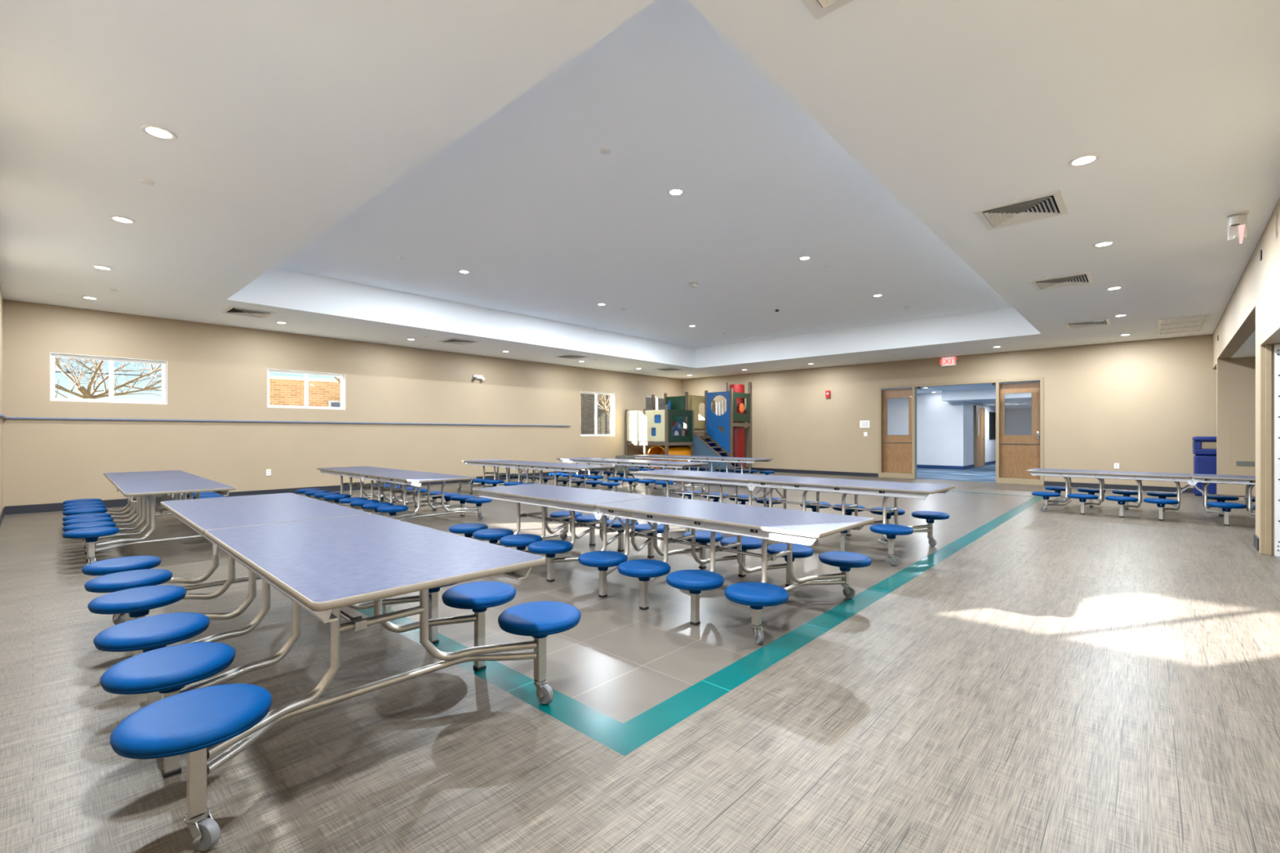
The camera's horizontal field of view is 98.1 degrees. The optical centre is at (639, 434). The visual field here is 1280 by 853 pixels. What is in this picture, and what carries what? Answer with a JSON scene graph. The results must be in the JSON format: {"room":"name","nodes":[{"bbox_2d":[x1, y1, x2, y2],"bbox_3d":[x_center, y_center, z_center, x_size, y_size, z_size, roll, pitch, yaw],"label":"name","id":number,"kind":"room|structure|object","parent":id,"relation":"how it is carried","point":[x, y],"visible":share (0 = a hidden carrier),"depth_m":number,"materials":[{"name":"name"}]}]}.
{"room":"eatery","nodes":[
{"label":"eatery","id":0,"kind":"room"},
{"bbox_2d":[0,287,3,514],"bbox_3d":[-4.682,-0.402,3.762,13.428,3.204,0.168,0,0,42],"label":"wall","id":1,"kind":"structure","parent":0,"point":[1,295],"depth_m":7.79,"materials":[{"name":"beige paint"}]},
{"bbox_2d":[0,507,4,526],"bbox_3d":[-4.603,1.149,3.813,13.140,0.102,0.014,0,0,42],"label":"baseboard","id":2,"kind":"structure","parent":1,"relation":"attached to","point":[2,515],"depth_m":7.61,"materials":[{"name":"rubber"}]},
{"bbox_2d":[3,299,681,515],"bbox_3d":[-4.030,-0.402,14.298,0.168,3.204,16.260,0,0,42],"label":"wall","id":3,"kind":"structure","parent":0,"point":[215,371],"depth_m":10.67,"materials":[{"name":"beige paint"}]},
{"bbox_2d":[49,352,167,404],"bbox_3d":[-8.707,-0.890,9.151,0.119,0.749,1.393,0,0,42],"label":"window","id":4,"kind":"structure","parent":3,"relation":"in","point":[52,355],"depth_m":9.15,"materials":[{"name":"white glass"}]},
{"bbox_2d":[266,469,271,475],"bbox_3d":[-7.175,0.740,10.727,0.010,0.120,0.078,0,0,42],"label":"wall outlet","id":5,"kind":"object","parent":3,"relation":"attached to","point":[268,471],"visible":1,"depth_m":10.72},
{"bbox_2d":[0,413,570,426],"bbox_3d":[-5.115,-0.242,11.697,1.739,0.028,10.956,0,0,42],"label":"rail","id":6,"kind":"object","parent":3,"relation":"attached to","point":[2,415],"visible":1,"depth_m":10.31,"materials":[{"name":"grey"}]},
{"bbox_2d":[266,368,345,409],"bbox_3d":[-6.760,-0.890,11.278,0.119,0.749,1.412,0,0,42],"label":"window","id":7,"kind":"structure","parent":3,"relation":"in","point":[306,374],"depth_m":11.29,"materials":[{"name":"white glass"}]},
{"bbox_2d":[4,466,648,515],"bbox_3d":[-3.962,1.137,14.236,0.014,0.126,16.229,0,0,42],"label":"baseboard","id":8,"kind":"structure","parent":3,"relation":"attached to","point":[18,509],"depth_m":10.49,"materials":[{"name":"rubber"}]},
{"bbox_2d":[473,374,484,380],"bbox_3d":[-4.080,-1.431,14.033,0.113,0.126,0.288,0,0,42],"label":"emergency light","id":9,"kind":"object","parent":3,"relation":"attached to","point":[475,376],"visible":1,"depth_m":14.02,"materials":[{"name":"white plastic"}]},
{"bbox_2d":[580,391,614,435],"bbox_3d":[-1.337,-0.618,17.207,0.119,1.356,1.438,0,0,42],"label":"window","id":10,"kind":"structure","parent":3,"relation":"in","point":[612,395],"depth_m":17.46,"materials":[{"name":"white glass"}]},
{"bbox_2d":[645,395,664,409],"bbox_3d":[0.623,-0.630,19.350,0.119,1.380,1.445,0,0,42],"label":"window","id":11,"kind":"structure","parent":3,"relation":"in","point":[646,396],"depth_m":19.34,"materials":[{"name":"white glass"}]},
{"bbox_2d":[0,0,1279,379],"bbox_3d":[0.982,-2.310,9.608,13.920,0.612,16.464,0,0,42],"label":"ceiling","id":12,"kind":"structure","parent":0,"point":[319,145],"depth_m":4.58,"materials":[{"name":"white paint"}]},
{"bbox_2d":[80,296,98,299],"bbox_3d":[-8.075,-1.998,8.151,0.182,0.010,0.182,0,0,42],"label":"recessed light","id":13,"kind":"object","parent":12,"relation":"in","point":[84,297],"visible":1,"depth_m":8.15,"materials":[{"name":"white glass"}]},
{"bbox_2d":[92,265,112,270],"bbox_3d":[-6.455,-1.998,6.669,0.182,0.010,0.182,0,0,42],"label":"recessed light","id":14,"kind":"object","parent":12,"relation":"in","point":[99,267],"visible":1,"depth_m":6.67,"materials":[{"name":"white glass"}]},
{"bbox_2d":[109,215,135,223],"bbox_3d":[-4.826,-1.998,5.179,0.182,0.010,0.182,0,0,42],"label":"recessed light","id":15,"kind":"object","parent":12,"relation":"in","point":[118,219],"visible":1,"depth_m":5.17,"materials":[{"name":"white glass"}]},
{"bbox_2d":[140,178,155,185],"bbox_3d":[-3.899,-1.994,4.396,0.088,0.019,0.088,0,0,42],"label":"sprinkler","id":16,"kind":"object","parent":12,"relation":"attached to","point":[146,181],"visible":1,"depth_m":4.38,"materials":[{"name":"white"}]},
{"bbox_2d":[140,124,177,140],"bbox_3d":[-3.188,-1.998,3.680,0.182,0.010,0.182,0,0,42],"label":"recessed light","id":17,"kind":"object","parent":12,"relation":"in","point":[156,131],"visible":1,"depth_m":3.68,"materials":[{"name":"white glass"}]},
{"bbox_2d":[221,306,275,318],"bbox_3d":[-6.419,-1.990,9.108,0.614,0.026,0.614,0,0,42],"label":"ceiling vent","id":18,"kind":"object","parent":12,"relation":"in","point":[231,309],"visible":1,"depth_m":9.07,"materials":[{"name":"white metal"}]},
{"bbox_2d":[275,321,287,324],"bbox_3d":[-6.432,-1.998,9.966,0.182,0.010,0.182,0,0,42],"label":"recessed light","id":19,"kind":"object","parent":12,"relation":"in","point":[279,322],"visible":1,"depth_m":9.97,"materials":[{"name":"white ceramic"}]},
{"bbox_2d":[438,337,479,345],"bbox_3d":[-3.905,-1.990,11.964,0.614,0.026,0.614,0,0,42],"label":"ceiling vent","id":20,"kind":"object","parent":12,"relation":"in","point":[451,340],"visible":1,"depth_m":11.90,"materials":[{"name":"white metal"}]},
{"bbox_2d":[457,270,470,273],"bbox_3d":[-2.827,-2.610,8.928,0.182,0.010,0.182,0,0,42],"label":"recessed light","id":21,"kind":"object","parent":12,"relation":"in","point":[459,271],"visible":1,"depth_m":8.91,"materials":[{"name":"white glass"}]},
{"bbox_2d":[555,354,588,359],"bbox_3d":[-1.759,-1.990,14.327,0.614,0.026,0.614,0,0,42],"label":"ceiling vent","id":22,"kind":"object","parent":12,"relation":"in","point":[567,356],"visible":1,"depth_m":14.26,"materials":[{"name":"white metal"}]},
{"bbox_2d":[600,147,610,154],"bbox_3d":[-0.322,-2.606,5.124,0.096,0.019,0.096,0,0,42],"label":"sprinkler","id":23,"kind":"object","parent":12,"relation":"attached to","point":[604,151],"visible":1,"depth_m":5.10,"materials":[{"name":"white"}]},
{"bbox_2d":[654,367,682,371],"bbox_3d":[0.877,-1.990,17.120,0.614,0.026,0.614,0,0,42],"label":"ceiling vent","id":24,"kind":"object","parent":12,"relation":"in","point":[668,369],"visible":1,"depth_m":17.02,"materials":[{"name":"white metal"}]},
{"bbox_2d":[667,187,684,195],"bbox_3d":[0.388,-2.610,5.988,0.182,0.010,0.182,0,0,42],"label":"recessed light","id":25,"kind":"object","parent":12,"relation":"in","point":[673,192],"visible":1,"depth_m":5.99,"materials":[{"name":"white glass"}]},
{"bbox_2d":[688,281,698,288],"bbox_3d":[0.931,-2.580,9.622,0.168,0.071,0.168,0,0,42],"label":"smoke detector","id":26,"kind":"object","parent":12,"relation":"attached to","point":[694,284],"visible":1,"depth_m":9.58,"materials":[{"name":"white plastic"}]},
{"bbox_2d":[798,256,811,260],"bbox_3d":[2.445,-2.610,8.237,0.182,0.010,0.182,0,0,42],"label":"recessed light","id":27,"kind":"object","parent":12,"relation":"in","point":[802,258],"visible":1,"depth_m":8.25,"materials":[{"name":"white glass"}]},
{"bbox_2d":[801,0,853,19],"bbox_3d":[0.869,-1.990,2.230,0.614,0.026,0.614,0,0,42],"label":"ceiling vent","id":28,"kind":"object","parent":12,"relation":"in","point":[819,8],"visible":1,"depth_m":2.58,"materials":[{"name":"white metal"}]},
{"bbox_2d":[872,293,883,297],"bbox_3d":[4.478,-2.610,10.460,0.182,0.010,0.182,0,0,42],"label":"recessed light","id":29,"kind":"object","parent":12,"relation":"in","point":[877,295],"visible":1,"depth_m":10.46,"materials":[{"name":"white glass"}]},
{"bbox_2d":[973,190,1067,230],"bbox_3d":[3.422,-1.990,4.985,0.614,0.026,0.614,0,0,42],"label":"ceiling vent","id":30,"kind":"object","parent":12,"relation":"in","point":[1051,204],"visible":1,"depth_m":4.95,"materials":[{"name":"white metal"}]},
{"bbox_2d":[1030,271,1093,290],"bbox_3d":[5.529,-1.990,7.270,0.614,0.026,0.614,0,0,42],"label":"ceiling vent","id":31,"kind":"object","parent":12,"relation":"in","point":[1086,277],"visible":1,"depth_m":7.23,"materials":[{"name":"white metal"}]},
{"bbox_2d":[1068,153,1099,166],"bbox_3d":[3.240,-1.998,4.054,0.182,0.010,0.182,0,0,42],"label":"recessed light","id":32,"kind":"object","parent":12,"relation":"in","point":[1086,159],"visible":1,"depth_m":4.05,"materials":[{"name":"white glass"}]},
{"bbox_2d":[1064,318,1111,328],"bbox_3d":[8.089,-1.990,10.034,0.614,0.026,0.614,0,0,42],"label":"ceiling vent","id":33,"kind":"object","parent":12,"relation":"in","point":[1106,321],"visible":1,"depth_m":9.98,"materials":[{"name":"white metal"}]},
{"bbox_2d":[1092,240,1115,247],"bbox_3d":[4.878,-1.998,5.841,0.182,0.010,0.182,0,0,42],"label":"recessed light","id":34,"kind":"object","parent":12,"relation":"in","point":[1106,243],"visible":1,"depth_m":5.84,"materials":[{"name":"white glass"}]},
{"bbox_2d":[1105,286,1123,290],"bbox_3d":[6.502,-1.998,7.613,0.182,0.010,0.182,0,0,42],"label":"recessed light","id":35,"kind":"object","parent":12,"relation":"in","point":[1113,287],"visible":1,"depth_m":7.62,"materials":[{"name":"white glass"}]},
{"bbox_2d":[1113,314,1128,316],"bbox_3d":[8.101,-1.998,9.357,0.182,0.010,0.182,0,0,42],"label":"recessed light","id":36,"kind":"object","parent":12,"relation":"in","point":[1119,315],"visible":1,"depth_m":9.35,"materials":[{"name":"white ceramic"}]},
{"bbox_2d":[1156,314,1211,334],"bbox_3d":[9.934,-1.996,10.184,0.648,0.014,1.920,0,0,42],"label":"ceiling vent","id":37,"kind":"object","parent":12,"relation":"in","point":[1205,322],"visible":1,"depth_m":10.09,"materials":[{"name":"white metal"}]},
{"bbox_2d":[1226,210,1248,244],"bbox_3d":[5.423,-1.860,5.040,0.144,0.287,0.146,0,0,42],"label":"exit sign","id":38,"kind":"object","parent":12,"relation":"hanging from","point":[1237,220],"visible":1,"depth_m":5.01,"materials":[{"name":"white plastic"}]},
{"bbox_2d":[0,470,1279,852],"bbox_3d":[2.393,1.200,8.439,17.460,0.001,16.524,0,0,42],"label":"floor","id":39,"kind":"structure","parent":0,"point":[1027,679],"depth_m":2.45,"materials":[{"name":"laminate"}]},
{"bbox_2d":[62,470,235,564],"bbox_3d":[-5.654,0.864,6.530,3.816,0.672,1.577,0,0,44],"label":"table","id":40,"kind":"object","parent":39,"relation":"on","point":[89,520],"visible":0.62,"depth_m":5.74,"materials":[{"name":"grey laminate"}]},
{"bbox_2d":[81,493,581,851],"bbox_3d":[-1.843,0.833,2.982,3.384,0.733,1.577,0,0,44],"label":"table","id":41,"kind":"object","parent":39,"relation":"on","point":[326,557],"visible":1,"depth_m":2.20,"materials":[{"name":"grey laminate"}]},
{"bbox_2d":[295,466,492,520],"bbox_3d":[-3.879,0.891,8.525,3.816,0.618,1.577,0,0,43],"label":"table","id":42,"kind":"object","parent":39,"relation":"on","point":[415,478],"visible":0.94,"depth_m":8.02,"materials":[{"name":"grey laminate"}]},
{"bbox_2d":[457,459,620,493],"bbox_3d":[-2.139,0.882,10.853,3.816,0.636,1.577,0,0,43],"label":"table","id":43,"kind":"object","parent":39,"relation":"on","point":[562,467],"visible":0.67,"depth_m":10.61,"materials":[{"name":"blue laminate"}]},
{"bbox_2d":[615,455,635,471],"bbox_3d":[-0.447,0.936,17.379,0.480,0.528,0.444,0,0,42],"label":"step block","id":44,"kind":"object","parent":39,"relation":"on","point":[627,457],"visible":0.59,"depth_m":17.21,"materials":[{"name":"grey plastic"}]},
{"bbox_2d":[549,457,707,497],"bbox_3d":[-0.308,0.884,12.073,3.816,0.631,1.577,0,0,43],"label":"table","id":45,"kind":"object","parent":39,"relation":"on","point":[677,464],"visible":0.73,"depth_m":11.66,"materials":[{"name":"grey laminate"}]},
{"bbox_2d":[448,483,874,644],"bbox_3d":[-0.084,0.883,4.753,3.816,0.635,1.577,0,0,43],"label":"table","id":46,"kind":"object","parent":39,"relation":"on","point":[790,526],"visible":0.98,"depth_m":4.15,"materials":[{"name":"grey laminate"}]},
{"bbox_2d":[625,382,751,473],"bbox_3d":[1.776,-0.243,17.892,3.412,2.922,2.959,0,0,42],"label":"play structure","id":47,"kind":"object","parent":39,"relation":"on","point":[664,428],"visible":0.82,"depth_m":17.64,"materials":[{"name":"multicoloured plastic"}]},
{"bbox_2d":[628,454,774,487],"bbox_3d":[1.464,0.885,14.046,3.816,0.630,1.577,0,0,43],"label":"table","id":48,"kind":"object","parent":39,"relation":"on","point":[718,459],"visible":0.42,"depth_m":13.66,"materials":[{"name":"blue laminate"}]},
{"bbox_2d":[629,469,955,565],"bbox_3d":[1.523,0.860,6.625,3.816,0.681,1.577,0,0,43],"label":"table","id":49,"kind":"object","parent":39,"relation":"on","point":[889,532],"visible":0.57,"depth_m":6.07,"materials":[{"name":"blue laminate"}]},
{"bbox_2d":[1026,468,1255,525],"bbox_3d":[7.898,0.893,7.949,3.816,0.614,1.577,0,0,44],"label":"table","id":50,"kind":"object","parent":39,"relation":"on","point":[1250,481],"visible":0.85,"depth_m":8.11,"materials":[{"name":"blue laminate"}]},
{"bbox_2d":[1191,436,1216,496],"bbox_3d":[11.163,0.624,10.817,0.564,1.152,0.504,0,0,42],"label":"trash bin","id":51,"kind":"object","parent":39,"relation":"on","point":[1204,448],"visible":0.5,"depth_m":10.73,"materials":[{"name":"blue plastic"}]},
{"bbox_2d":[681,333,1213,488],"bbox_3d":[7.912,-0.396,14.507,17.508,3.216,0.168,0,0,42],"label":"wall","id":52,"kind":"structure","parent":0,"point":[1138,406],"depth_m":12.82,"materials":[{"name":"beige paint"}]},
{"bbox_2d":[825,390,830,397],"bbox_3d":[5.576,-1.188,16.478,0.132,0.216,0.073,0,0,42],"label":"fire alarm","id":53,"kind":"object","parent":52,"relation":"attached to","point":[827,392],"visible":1,"depth_m":16.45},
{"bbox_2d":[859,420,869,427],"bbox_3d":[6.385,-0.282,15.781,0.276,0.204,0.010,0,0,42],"label":"notice","id":54,"kind":"object","parent":52,"relation":"attached to","point":[863,424],"visible":1,"depth_m":15.78,"materials":[{"name":"white paper"}]},
{"bbox_2d":[937,355,959,366],"bbox_3d":[7.947,-1.875,14.305,0.480,0.246,0.058,0,0,42],"label":"exit sign","id":55,"kind":"object","parent":52,"relation":"attached to","point":[944,361],"visible":1,"depth_m":14.29,"materials":[{"name":"red plastic"}]},
{"bbox_2d":[878,377,1044,485],"bbox_3d":[8.093,-0.067,14.296,3.756,2.533,0.138,0,0,42],"label":"door frame","id":56,"kind":"structure","parent":52,"relation":"in","point":[1040,482],"depth_m":13.86,"materials":[{"name":"brown wood"}]},
{"bbox_2d":[882,388,911,473],"bbox_3d":[7.128,-0.030,15.365,0.960,2.436,0.116,0,0,42],"label":"door","id":57,"kind":"structure","parent":56,"relation":"attached to","point":[896,449],"depth_m":15.40,"materials":[{"name":"brown wood"}]},
{"bbox_2d":[1000,382,1039,479],"bbox_3d":[9.177,-0.030,13.490,0.924,2.436,0.116,0,0,42],"label":"door","id":58,"kind":"structure","parent":56,"relation":"attached to","point":[1019,454],"depth_m":13.46,"materials":[{"name":"brown wood"}]},
{"bbox_2d":[744,466,1193,493],"bbox_3d":[7.514,1.149,14.747,16.260,0.102,0.014,0,0,42],"label":"baseboard","id":59,"kind":"structure","parent":52,"relation":"attached to","point":[1168,489],"depth_m":12.73,"materials":[{"name":"rubber"}]},
{"bbox_2d":[1114,463,1119,468],"bbox_3d":[10.397,0.696,12.112,0.084,0.120,0.010,0,0,42],"label":"wall outlet","id":60,"kind":"object","parent":52,"relation":"attached to","point":[1116,465],"visible":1,"depth_m":12.11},
{"bbox_2d":[916,463,995,482],"bbox_3d":[12.498,1.198,18.996,9.600,0.001,12.696,0,0,42],"label":"floor","id":61,"kind":"structure","parent":0,"point":[987,473],"depth_m":16.76,"materials":[{"name":"blue carpet"}]},
{"bbox_2d":[887,392,1031,466],"bbox_3d":[12.506,-0.150,19.005,9.600,2.700,12.672,0,0,42],"label":"wall","id":62,"kind":"structure","parent":0,"point":[944,429],"depth_m":19.49,"materials":[{"name":"white paint"}]},
{"bbox_2d":[916,460,995,469],"bbox_3d":[12.077,1.138,22.730,3.698,0.116,7.514,0,0,42],"label":"baseboard","id":63,"kind":"structure","parent":62,"relation":"attached to","point":[945,467],"depth_m":19.29,"materials":[{"name":"blue rubber"}]},
{"bbox_2d":[973,405,985,467],"bbox_3d":[12.477,0.084,20.381,0.089,2.232,1.440,0,0,42],"label":"door","id":64,"kind":"structure","parent":62,"relation":"in","point":[979,411],"depth_m":20.32,"materials":[{"name":"brown wood"}]},
{"bbox_2d":[989,412,995,439],"bbox_3d":[14.320,-0.342,22.436,0.035,1.068,1.800,0,0,42],"label":"window","id":65,"kind":"structure","parent":62,"relation":"in","point":[992,415],"depth_m":22.09,"materials":[{"name":"black glass"}]},
{"bbox_2d":[882,380,1039,408],"bbox_3d":[12.506,-1.308,19.005,9.600,0.384,12.672,0,0,42],"label":"ceiling","id":66,"kind":"structure","parent":0,"point":[980,393],"depth_m":17.91,"materials":[{"name":"white paint"}]},
{"bbox_2d":[1230,356,1255,501],"bbox_3d":[10.200,-0.402,7.462,2.941,3.204,7.380,0,0,42],"label":"wall","id":67,"kind":"structure","parent":0,"point":[1242,370],"depth_m":9.98,"materials":[{"name":"beige paint"}]},
{"bbox_2d":[1235,461,1253,466],"bbox_3d":[10.839,0.528,9.952,0.208,0.081,0.009,0,0,42],"label":"switch plate","id":68,"kind":"object","parent":67,"relation":"attached to","point":[1237,463],"visible":1,"depth_m":9.95,"materials":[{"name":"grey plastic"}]},
{"bbox_2d":[1230,329,1255,358],"bbox_3d":[10.166,-1.374,7.517,2.826,0.132,7.104,0,0,42],"label":"ceiling","id":69,"kind":"structure","parent":0,"point":[1247,348],"depth_m":8.99,"materials":[{"name":"white paint"}]},
{"bbox_2d":[1213,198,1279,537],"bbox_3d":[5.860,-0.396,5.046,0.168,3.216,16.562,0,0,43],"label":"wall","id":70,"kind":"structure","parent":0,"point":[1254,304],"depth_m":6.77,"materials":[{"name":"beige paint"}]},
{"bbox_2d":[1253,533,1258,551],"bbox_3d":[6.543,1.137,5.782,0.188,0.126,0.374,0,0,42],"label":"baseboard","id":71,"kind":"structure","parent":70,"relation":"attached to","point":[1255,537],"depth_m":5.81,"materials":[{"name":"rubber"}]},
{"bbox_2d":[1259,249,1262,261],"bbox_3d":[6.248,-1.800,5.588,0.009,0.096,0.072,0,0,42],"label":"wall jack","id":72,"kind":"object","parent":70,"relation":"attached to","point":[1260,251],"visible":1,"depth_m":5.57,"materials":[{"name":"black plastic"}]},
{"bbox_2d":[1258,319,1279,555],"bbox_3d":[5.762,0.121,4.958,0.178,2.159,1.658,0,0,43],"label":"door frame","id":73,"kind":"structure","parent":70,"relation":"attached to","point":[1267,342],"depth_m":5.52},
{"bbox_2d":[1274,344,1279,556],"bbox_3d":[6.335,0.158,5.334,0.313,2.081,0.067,0,0,42],"label":"door track","id":74,"kind":"object","parent":70,"relation":"attached to","point":[1277,347],"visible":1,"depth_m":5.45,"materials":[{"name":"white metal"}]},
{"label":"outside","id":75,"kind":"structure","parent":0,"visible":0},
{"label":"ground","id":76,"kind":"structure","parent":75,"visible":0},
{"bbox_2d":[54,356,162,399],"bbox_3d":[-13.668,-1.220,13.970,4.662,4.910,3.388,0,0,-45],"label":"bare tree","id":77,"kind":"object","parent":76,"relation":"on","point":[86,393],"visible":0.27,"depth_m":13.82,"materials":[{"name":"brown plant"}]},
{"bbox_2d":[269,375,340,407],"bbox_3d":[-11.901,-0.354,21.745,8.208,3.180,5.088,0,0,-38],"label":"brick building","id":78,"kind":"structure","parent":76,"relation":"on","point":[283,390],"depth_m":18.96,"materials":[{"name":"orange brick"}]},
{"bbox_2d":[328,377,340,402],"bbox_3d":[-8.223,-1.098,16.581,2.028,4.654,3.744,0,0,5],"label":"bare tree","id":79,"kind":"object","parent":76,"relation":"on","point":[338,379],"visible":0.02,"depth_m":15.65,"materials":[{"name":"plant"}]},
{"bbox_2d":[580,393,664,434],"bbox_3d":[-4.246,-1.122,28.605,6.288,4.716,11.088,0,0,42],"label":"brick building","id":80,"kind":"structure","parent":76,"relation":"on","point":[587,400],"depth_m":26.45,"materials":[{"name":"brown"}]},
{"bbox_2d":[597,394,648,434],"bbox_3d":[-1.100,-1.136,22.309,1.744,4.730,2.855,0,0,42],"label":"bare tree","id":81,"kind":"object","parent":76,"relation":"on","point":[600,399],"visible":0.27,"depth_m":22.13,"materials":[{"name":"brown plant"}]},
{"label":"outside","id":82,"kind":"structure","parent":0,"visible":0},
{"bbox_2d":[54,371,162,376],"bbox_3d":[-21.250,-2.430,19.439,0.043,0.457,21.601,0,0,42],"label":"cable","id":83,"kind":"object","parent":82,"point":[55,371],"visible":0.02,"depth_m":20.98,"materials":[{"name":"black plastic"}]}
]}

